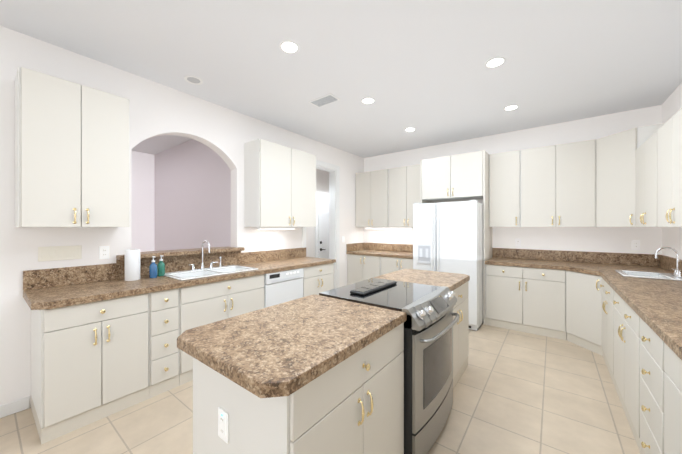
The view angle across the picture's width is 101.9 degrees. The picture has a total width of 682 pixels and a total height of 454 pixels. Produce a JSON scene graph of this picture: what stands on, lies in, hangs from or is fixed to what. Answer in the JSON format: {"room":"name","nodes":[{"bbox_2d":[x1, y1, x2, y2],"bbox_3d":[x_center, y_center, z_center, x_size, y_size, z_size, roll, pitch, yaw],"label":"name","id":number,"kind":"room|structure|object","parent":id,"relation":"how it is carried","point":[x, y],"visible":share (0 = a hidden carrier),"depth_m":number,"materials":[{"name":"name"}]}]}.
{"room":"kitchen","nodes":[
{"label":"kitchen","id":0,"kind":"room"},
{"bbox_2d":[132,151,151,251],"bbox_3d":[-5.053,-0.040,4.202,0.150,2.880,4.130,0,0,37],"label":"wall","id":1,"kind":"structure","parent":0,"point":[141,162],"depth_m":5.50,"materials":[{"name":"white paint"}]},
{"bbox_2d":[0,26,363,406],"bbox_3d":[-2.170,-0.040,2.587,0.150,2.880,8.870,0,0,37],"label":"wall","id":2,"kind":"structure","parent":0,"point":[223,133],"depth_m":2.53,"materials":[{"name":"white paint"}]},
{"bbox_2d":[0,396,29,417],"bbox_3d":[-3.559,1.355,0.637,0.013,0.090,3.785,0,0,37],"label":"baseboard","id":3,"kind":"structure","parent":2,"relation":"attached to","point":[16,406],"depth_m":2.07,"materials":[{"name":"white wood"}]},
{"bbox_2d":[38,245,81,261],"bbox_3d":[-2.306,0.215,2.276,0.011,0.116,0.250,0,0,37],"label":"switch plate","id":4,"kind":"object","parent":2,"relation":"attached to","point":[52,253],"visible":1,"depth_m":2.27,"materials":[{"name":"white plastic"}]},
{"bbox_2d":[15,66,129,226],"bbox_3d":[-2.121,-0.550,2.222,0.363,1.100,0.628,0,0,37],"label":"upper cabinet","id":5,"kind":"object","parent":2,"relation":"attached to","point":[72,154],"visible":1,"depth_m":2.08,"materials":[{"name":"white wood"}]},
{"bbox_2d":[99,246,108,258],"bbox_3d":[-2.137,0.230,2.499,0.009,0.116,0.070,0,0,37],"label":"electrical outlet","id":6,"kind":"object","parent":2,"relation":"attached to","point":[103,252],"visible":1,"depth_m":2.49,"materials":[{"name":"white plastic"}]},
{"bbox_2d":[244,139,315,226],"bbox_3d":[-0.811,-0.550,3.933,0.363,1.100,1.038,0,0,37],"label":"upper cabinet","id":7,"kind":"object","parent":2,"relation":"attached to","point":[279,185],"visible":1,"depth_m":3.66,"materials":[{"name":"white wood"}]},
{"bbox_2d":[257,227,294,228],"bbox_3d":[-0.870,0.016,3.777,0.070,0.030,0.600,0,0,37],"label":"under-cabinet light","id":8,"kind":"object","parent":7,"relation":"attached to","point":[275,227],"visible":1,"depth_m":3.71,"materials":[{"name":"white plastic"}]},
{"bbox_2d":[302,160,339,288],"bbox_3d":[-0.391,0.125,4.896,0.170,2.550,0.980,0,0,37],"label":"door frame","id":9,"kind":"structure","parent":2,"relation":"attached to","point":[334,209],"depth_m":5.18,"materials":[{"name":"white wood"}]},
{"bbox_2d":[152,139,230,250],"bbox_3d":[-2.545,-0.040,4.788,3.120,2.880,0.150,0,0,37],"label":"wall","id":10,"kind":"structure","parent":0,"point":[181,196],"depth_m":4.71,"materials":[{"name":"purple paint"}]},
{"bbox_2d":[306,169,328,256],"bbox_3d":[-0.607,-0.041,5.345,0.720,2.880,3.090,0,0,37],"label":"wall","id":11,"kind":"structure","parent":0,"point":[322,181],"depth_m":5.81,"materials":[{"name":"white paint"}]},
{"bbox_2d":[315,193,328,258],"bbox_3d":[-0.231,0.339,6.109,0.084,2.120,0.920,0,0,37],"label":"hall door","id":12,"kind":"structure","parent":11,"relation":"in","point":[322,229],"depth_m":5.90,"materials":[{"name":"white wood"}]},
{"bbox_2d":[0,324,639,453],"bbox_3d":[-1.638,1.450,2.337,7.840,0.100,9.120,0,0,37],"label":"floor","id":13,"kind":"structure","parent":0,"point":[516,392],"depth_m":2.05,"materials":[{"name":"tile"}]},
{"bbox_2d":[31,293,148,444],"bbox_3d":[-1.970,0.967,2.189,0.648,0.867,0.598,0,0,37],"label":"base cabinet","id":14,"kind":"object","parent":13,"relation":"on","point":[89,363],"visible":1,"depth_m":1.97,"materials":[{"name":"white wood"}]},
{"bbox_2d":[149,288,178,398],"bbox_3d":[-1.718,0.967,2.518,0.648,0.867,0.228,0,0,37],"label":"base cabinet","id":15,"kind":"object","parent":13,"relation":"on","point":[163,337],"visible":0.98,"depth_m":2.33,"materials":[{"name":"white wood"}]},
{"bbox_2d":[179,274,263,385],"bbox_3d":[-1.371,0.967,2.971,0.648,0.867,0.908,0,0,37],"label":"base cabinet","id":16,"kind":"object","parent":13,"relation":"on","point":[204,304],"visible":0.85,"depth_m":2.67,"materials":[{"name":"white wood"}]},
{"bbox_2d":[23,247,335,309],"bbox_3d":[-1.340,0.396,3.199,0.845,0.272,3.050,0,0,37],"label":"countertop","id":17,"kind":"structure","parent":16,"relation":"on","point":[51,288],"depth_m":2.51,"materials":[{"name":"stone"}]},
{"bbox_2d":[125,249,139,280],"bbox_3d":[-1.906,0.345,2.530,0.116,0.278,0.116,0,0,37],"label":"paper towel roll","id":18,"kind":"object","parent":17,"relation":"on","point":[132,264],"visible":1,"depth_m":2.48,"materials":[{"name":"white paper"}]},
{"bbox_2d":[149,256,156,277],"bbox_3d":[-1.785,0.381,2.633,0.073,0.206,0.065,0,0,37],"label":"soap bottle","id":19,"kind":"object","parent":17,"relation":"on","point":[153,269],"visible":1,"depth_m":2.61,"materials":[{"name":"blue plastic"}]},
{"bbox_2d":[157,255,164,276],"bbox_3d":[-1.773,0.381,2.731,0.073,0.206,0.065,0,0,37],"label":"soap bottle","id":20,"kind":"object","parent":17,"relation":"on","point":[161,268],"visible":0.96,"depth_m":2.71,"materials":[{"name":"teal plastic"}]},
{"bbox_2d":[189,240,221,270],"bbox_3d":[-1.471,0.306,3.070,0.184,0.324,0.388,0,0,37],"label":"kitchen faucet","id":21,"kind":"object","parent":17,"relation":"on","point":[202,264],"visible":1,"depth_m":3.07,"materials":[{"name":"silver metal"}]},
{"bbox_2d":[164,265,257,280],"bbox_3d":[-1.384,0.561,2.961,0.505,0.187,0.820,0,0,37],"label":"sink","id":22,"kind":"object","parent":17,"relation":"in","point":[200,273],"visible":0.4,"depth_m":2.95,"materials":[{"name":"white ceramic"}]},
{"bbox_2d":[264,268,303,307],"bbox_3d":[-0.905,0.968,3.571,0.603,0.864,0.602,0,0,37],"label":"dishwasher","id":23,"kind":"object","parent":13,"relation":"on","point":[280,287],"visible":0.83,"depth_m":3.35,"materials":[{"name":"white metal"}]},
{"bbox_2d":[193,322,403,453],"bbox_3d":[-0.155,0.967,1.434,0.708,0.867,0.866,0,0,37],"label":"base cabinet","id":24,"kind":"object","parent":13,"relation":"on","point":[353,404],"visible":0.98,"depth_m":1.15,"materials":[{"name":"white wood"}]},
{"bbox_2d":[218,407,228,443],"bbox_3d":[-0.483,0.810,1.131,0.074,0.120,0.010,0,0,37],"label":"outlet","id":25,"kind":"object","parent":24,"relation":"attached to","point":[223,424],"visible":1,"depth_m":1.12,"materials":[{"name":"white plastic"}]},
{"bbox_2d":[177,294,406,397],"bbox_3d":[-0.200,0.509,1.419,0.720,0.047,0.949,0,0,37],"label":"countertop","id":26,"kind":"structure","parent":24,"relation":"on","point":[288,348],"depth_m":1.19,"materials":[{"name":"stone"}]},
{"bbox_2d":[303,263,333,296],"bbox_3d":[-0.529,0.966,4.071,0.648,0.867,0.638,0,0,37],"label":"base cabinet","id":27,"kind":"object","parent":13,"relation":"on","point":[317,279],"visible":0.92,"depth_m":3.86,"materials":[{"name":"white wood"}]},
{"bbox_2d":[347,254,380,284],"bbox_3d":[0.589,0.966,5.450,0.746,0.867,0.645,0,0,37],"label":"base cabinet","id":28,"kind":"object","parent":13,"relation":"on","point":[361,267],"visible":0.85,"depth_m":5.22,"materials":[{"name":"white wood"}]},
{"bbox_2d":[346,243,412,258],"bbox_3d":[0.894,0.433,5.234,1.496,0.197,0.638,0,0,37],"label":"countertop","id":29,"kind":"structure","parent":28,"relation":"on","point":[389,250],"depth_m":5.44,"materials":[{"name":"stone"}]},
{"bbox_2d":[319,278,459,453],"bbox_3d":[0.393,0.926,2.042,0.811,0.948,0.756,0,0,37],"label":"range","id":30,"kind":"object","parent":13,"relation":"on","point":[429,322],"visible":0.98,"depth_m":1.73,"materials":[{"name":"silver metal"}]},
{"bbox_2d":[381,257,412,274],"bbox_3d":[1.183,0.966,4.994,0.744,0.867,0.645,0,0,37],"label":"base cabinet","id":31,"kind":"object","parent":13,"relation":"on","point":[390,264],"visible":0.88,"depth_m":4.82,"materials":[{"name":"white wood"}]},
{"bbox_2d":[413,200,482,330],"bbox_3d":[1.695,0.517,4.265,0.898,1.765,0.927,0,0,37],"label":"refrigerator","id":32,"kind":"object","parent":13,"relation":"on","point":[447,236],"visible":0.69,"depth_m":3.87,"materials":[{"name":"white metal"}]},
{"bbox_2d":[420,150,491,324],"bbox_3d":[1.861,0.150,4.482,0.950,2.500,0.656,0,0,37],"label":"surround","id":33,"kind":"object","parent":13,"relation":"on","point":[462,177],"visible":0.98,"depth_m":4.18,"materials":[{"name":"beige wood"}]},
{"bbox_2d":[453,281,468,387],"bbox_3d":[0.804,0.967,2.686,0.708,0.867,0.756,0,0,37],"label":"base cabinet","id":34,"kind":"object","parent":13,"relation":"on","point":[460,339],"visible":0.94,"depth_m":2.55,"materials":[{"name":"white wood"}]},
{"bbox_2d":[373,269,469,290],"bbox_3d":[0.797,0.508,2.722,0.720,0.047,0.809,0,0,37],"label":"countertop","id":35,"kind":"structure","parent":34,"relation":"on","point":[452,281],"depth_m":2.66,"materials":[{"name":"stone"}]},
{"bbox_2d":[485,264,565,339],"bbox_3d":[2.595,0.966,3.912,0.903,0.867,0.648,0,0,37],"label":"base cabinet","id":36,"kind":"object","parent":13,"relation":"on","point":[527,300],"visible":1,"depth_m":3.65,"materials":[{"name":"white wood"}]},
{"bbox_2d":[566,271,602,355],"bbox_3d":[3.240,0.968,3.263,0.915,0.863,0.915,0,0,37],"label":"base cabinet","id":37,"kind":"object","parent":13,"relation":"on","point":[583,310],"visible":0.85,"depth_m":3.18,"materials":[{"name":"white wood"}]},
{"bbox_2d":[485,248,580,272],"bbox_3d":[2.662,0.433,3.780,1.170,0.197,0.798,0,0,37],"label":"countertop","id":38,"kind":"structure","parent":37,"relation":"on","point":[530,258],"depth_m":3.91,"materials":[{"name":"stone"}]},
{"bbox_2d":[600,278,614,385],"bbox_3d":[2.833,0.967,2.529,0.648,0.867,0.754,0,0,37],"label":"base cabinet","id":39,"kind":"object","parent":13,"relation":"on","point":[608,322],"visible":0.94,"depth_m":2.62,"materials":[{"name":"white wood"}]},
{"bbox_2d":[613,291,641,453],"bbox_3d":[2.328,0.967,1.870,0.648,0.867,0.898,0,0,37],"label":"base cabinet","id":40,"kind":"object","parent":13,"relation":"on","point":[627,350],"visible":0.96,"depth_m":1.93,"materials":[{"name":"white wood"}]},
{"bbox_2d":[577,251,681,359],"bbox_3d":[1.916,0.434,1.410,0.766,0.197,5.468,0,0,37],"label":"countertop","id":41,"kind":"structure","parent":40,"relation":"on","point":[655,305],"depth_m":2.22,"materials":[{"name":"stone"}]},
{"bbox_2d":[615,270,681,280],"bbox_3d":[3.064,0.553,2.730,0.460,0.170,0.430,0,0,37],"label":"bar sink","id":42,"kind":"object","parent":41,"relation":"in","point":[642,274],"visible":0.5,"depth_m":2.78,"materials":[{"name":"white ceramic"}]},
{"bbox_2d":[655,247,681,276],"bbox_3d":[3.149,0.328,2.665,0.171,0.279,0.212,0,0,37],"label":"bar faucet","id":43,"kind":"object","parent":41,"relation":"on","point":[677,272],"visible":1,"depth_m":2.63,"materials":[{"name":"silver metal"}]},
{"bbox_2d":[640,318,664,453],"bbox_3d":[1.914,0.967,1.329,0.648,0.867,0.458,0,0,37],"label":"base cabinet","id":44,"kind":"object","parent":13,"relation":"on","point":[652,371],"visible":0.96,"depth_m":1.48,"materials":[{"name":"white wood"}]},
{"bbox_2d":[664,343,681,453],"bbox_3d":[1.499,0.967,0.787,0.648,0.867,0.898,0,0,37],"label":"base cabinet","id":45,"kind":"object","parent":13,"relation":"on","point":[672,402],"visible":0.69,"depth_m":1.22,"materials":[{"name":"white wood"}]},
{"bbox_2d":[0,0,681,157],"bbox_3d":[-1.638,-1.530,2.337,7.840,0.100,9.120,0,0,37],"label":"ceiling","id":46,"kind":"structure","parent":0,"point":[425,72],"depth_m":2.40,"materials":[{"name":"white paint"}]},
{"bbox_2d":[184,75,202,84],"bbox_3d":[-1.483,-1.477,2.785,0.170,0.005,0.170,0,0,37],"label":"recessed light","id":47,"kind":"object","parent":46,"relation":"in","point":[193,80],"visible":1,"depth_m":2.79,"materials":[{"name":"white"}]},
{"bbox_2d":[279,41,298,53],"bbox_3d":[-0.424,-1.477,2.277,0.164,0.004,0.164,0,0,37],"label":"recessed light","id":48,"kind":"object","parent":46,"relation":"in","point":[290,47],"visible":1,"depth_m":2.28,"materials":[{"name":"white"}]},
{"bbox_2d":[309,93,339,106],"bbox_3d":[-0.195,-1.475,3.235,0.340,0.009,0.180,0,0,37],"label":"ceiling vent","id":49,"kind":"object","parent":46,"relation":"in","point":[324,100],"visible":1,"depth_m":3.22,"materials":[{"name":"white metal"}]},
{"bbox_2d":[361,98,374,103],"bbox_3d":[0.317,-1.478,3.246,0.164,0.004,0.164,0,0,37],"label":"recessed light","id":50,"kind":"object","parent":46,"relation":"in","point":[367,100],"visible":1,"depth_m":3.23,"materials":[{"name":"white"}]},
{"bbox_2d":[405,128,415,131],"bbox_3d":[1.053,-1.478,4.206,0.164,0.004,0.164,0,0,37],"label":"recessed light","id":51,"kind":"object","parent":46,"relation":"in","point":[410,129],"visible":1,"depth_m":4.20,"materials":[{"name":"white"}]},
{"bbox_2d":[485,57,505,67],"bbox_3d":[1.388,-1.477,2.489,0.164,0.004,0.164,0,0,37],"label":"recessed light","id":52,"kind":"object","parent":46,"relation":"in","point":[495,62],"visible":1,"depth_m":2.49,"materials":[{"name":"white"}]},
{"bbox_2d":[503,105,518,110],"bbox_3d":[2.111,-1.478,3.434,0.164,0.004,0.164,0,0,37],"label":"recessed light","id":53,"kind":"object","parent":46,"relation":"in","point":[510,107],"visible":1,"depth_m":3.42,"materials":[{"name":"white"}]},
{"bbox_2d":[364,105,661,270],"bbox_3d":[2.294,-0.040,4.660,4.420,2.880,0.150,0,0,37],"label":"wall","id":54,"kind":"structure","parent":0,"point":[605,239],"depth_m":4.00,"materials":[{"name":"white paint"}]},
{"bbox_2d":[356,169,387,226],"bbox_3d":[0.679,-0.551,5.568,0.746,1.100,0.363,0,0,37],"label":"upper cabinet","id":55,"kind":"object","parent":54,"relation":"attached to","point":[371,198],"visible":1,"depth_m":5.42,"materials":[{"name":"white wood"}]},
{"bbox_2d":[365,227,412,228],"bbox_3d":[0.907,0.015,5.332,1.000,0.030,0.070,0,0,37],"label":"under-cabinet light","id":56,"kind":"object","parent":55,"relation":"attached to","point":[389,227],"visible":0.93,"depth_m":5.28,"materials":[{"name":"white plastic"}]},
{"bbox_2d":[388,164,419,226],"bbox_3d":[1.274,-0.550,5.112,0.744,1.100,0.363,0,0,37],"label":"upper cabinet","id":57,"kind":"object","parent":54,"relation":"attached to","point":[403,190],"visible":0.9,"depth_m":5.04,"materials":[{"name":"white wood"}]},
{"bbox_2d":[489,150,519,226],"bbox_3d":[2.486,-0.550,4.184,0.398,1.100,0.363,0,0,37],"label":"upper cabinet","id":58,"kind":"object","parent":54,"relation":"attached to","point":[504,189],"visible":0.98,"depth_m":4.06,"materials":[{"name":"white wood"}]},
{"bbox_2d":[515,239,520,246],"bbox_3d":[2.714,0.240,4.238,0.070,0.116,0.009,0,0,37],"label":"electrical outlet","id":59,"kind":"object","parent":54,"relation":"attached to","point":[517,242],"visible":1,"depth_m":4.23,"materials":[{"name":"white plastic"}]},
{"bbox_2d":[520,139,595,226],"bbox_3d":[2.964,-0.550,3.818,0.798,1.100,0.363,0,0,37],"label":"upper cabinet","id":60,"kind":"object","parent":54,"relation":"attached to","point":[557,185],"visible":1,"depth_m":3.67,"materials":[{"name":"white wood"}]},
{"bbox_2d":[662,83,681,259],"bbox_3d":[1.294,-0.039,-0.159,0.150,2.880,8.720,0,0,37],"label":"wall","id":61,"kind":"structure","parent":0,"point":[671,107],"depth_m":3.05,"materials":[{"name":"white paint"}]},
{"bbox_2d":[596,123,664,226],"bbox_3d":[3.450,-0.550,3.291,0.615,1.100,0.615,0,0,37],"label":"upper cabinet","id":62,"kind":"object","parent":61,"relation":"attached to","point":[616,180],"visible":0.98,"depth_m":3.22,"materials":[{"name":"white wood"}]},
{"bbox_2d":[636,131,656,226],"bbox_3d":[3.126,-0.425,2.652,0.348,0.850,0.796,0,0,37],"label":"upper cabinet","id":63,"kind":"object","parent":61,"relation":"attached to","point":[646,183],"visible":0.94,"depth_m":2.67,"materials":[{"name":"white wood"}]},
{"bbox_2d":[657,108,681,226],"bbox_3d":[2.640,-0.425,2.017,0.348,0.850,0.796,0,0,37],"label":"upper cabinet","id":64,"kind":"object","parent":61,"relation":"attached to","point":[669,172],"visible":1,"depth_m":2.14,"materials":[{"name":"white wood"}]}
]}

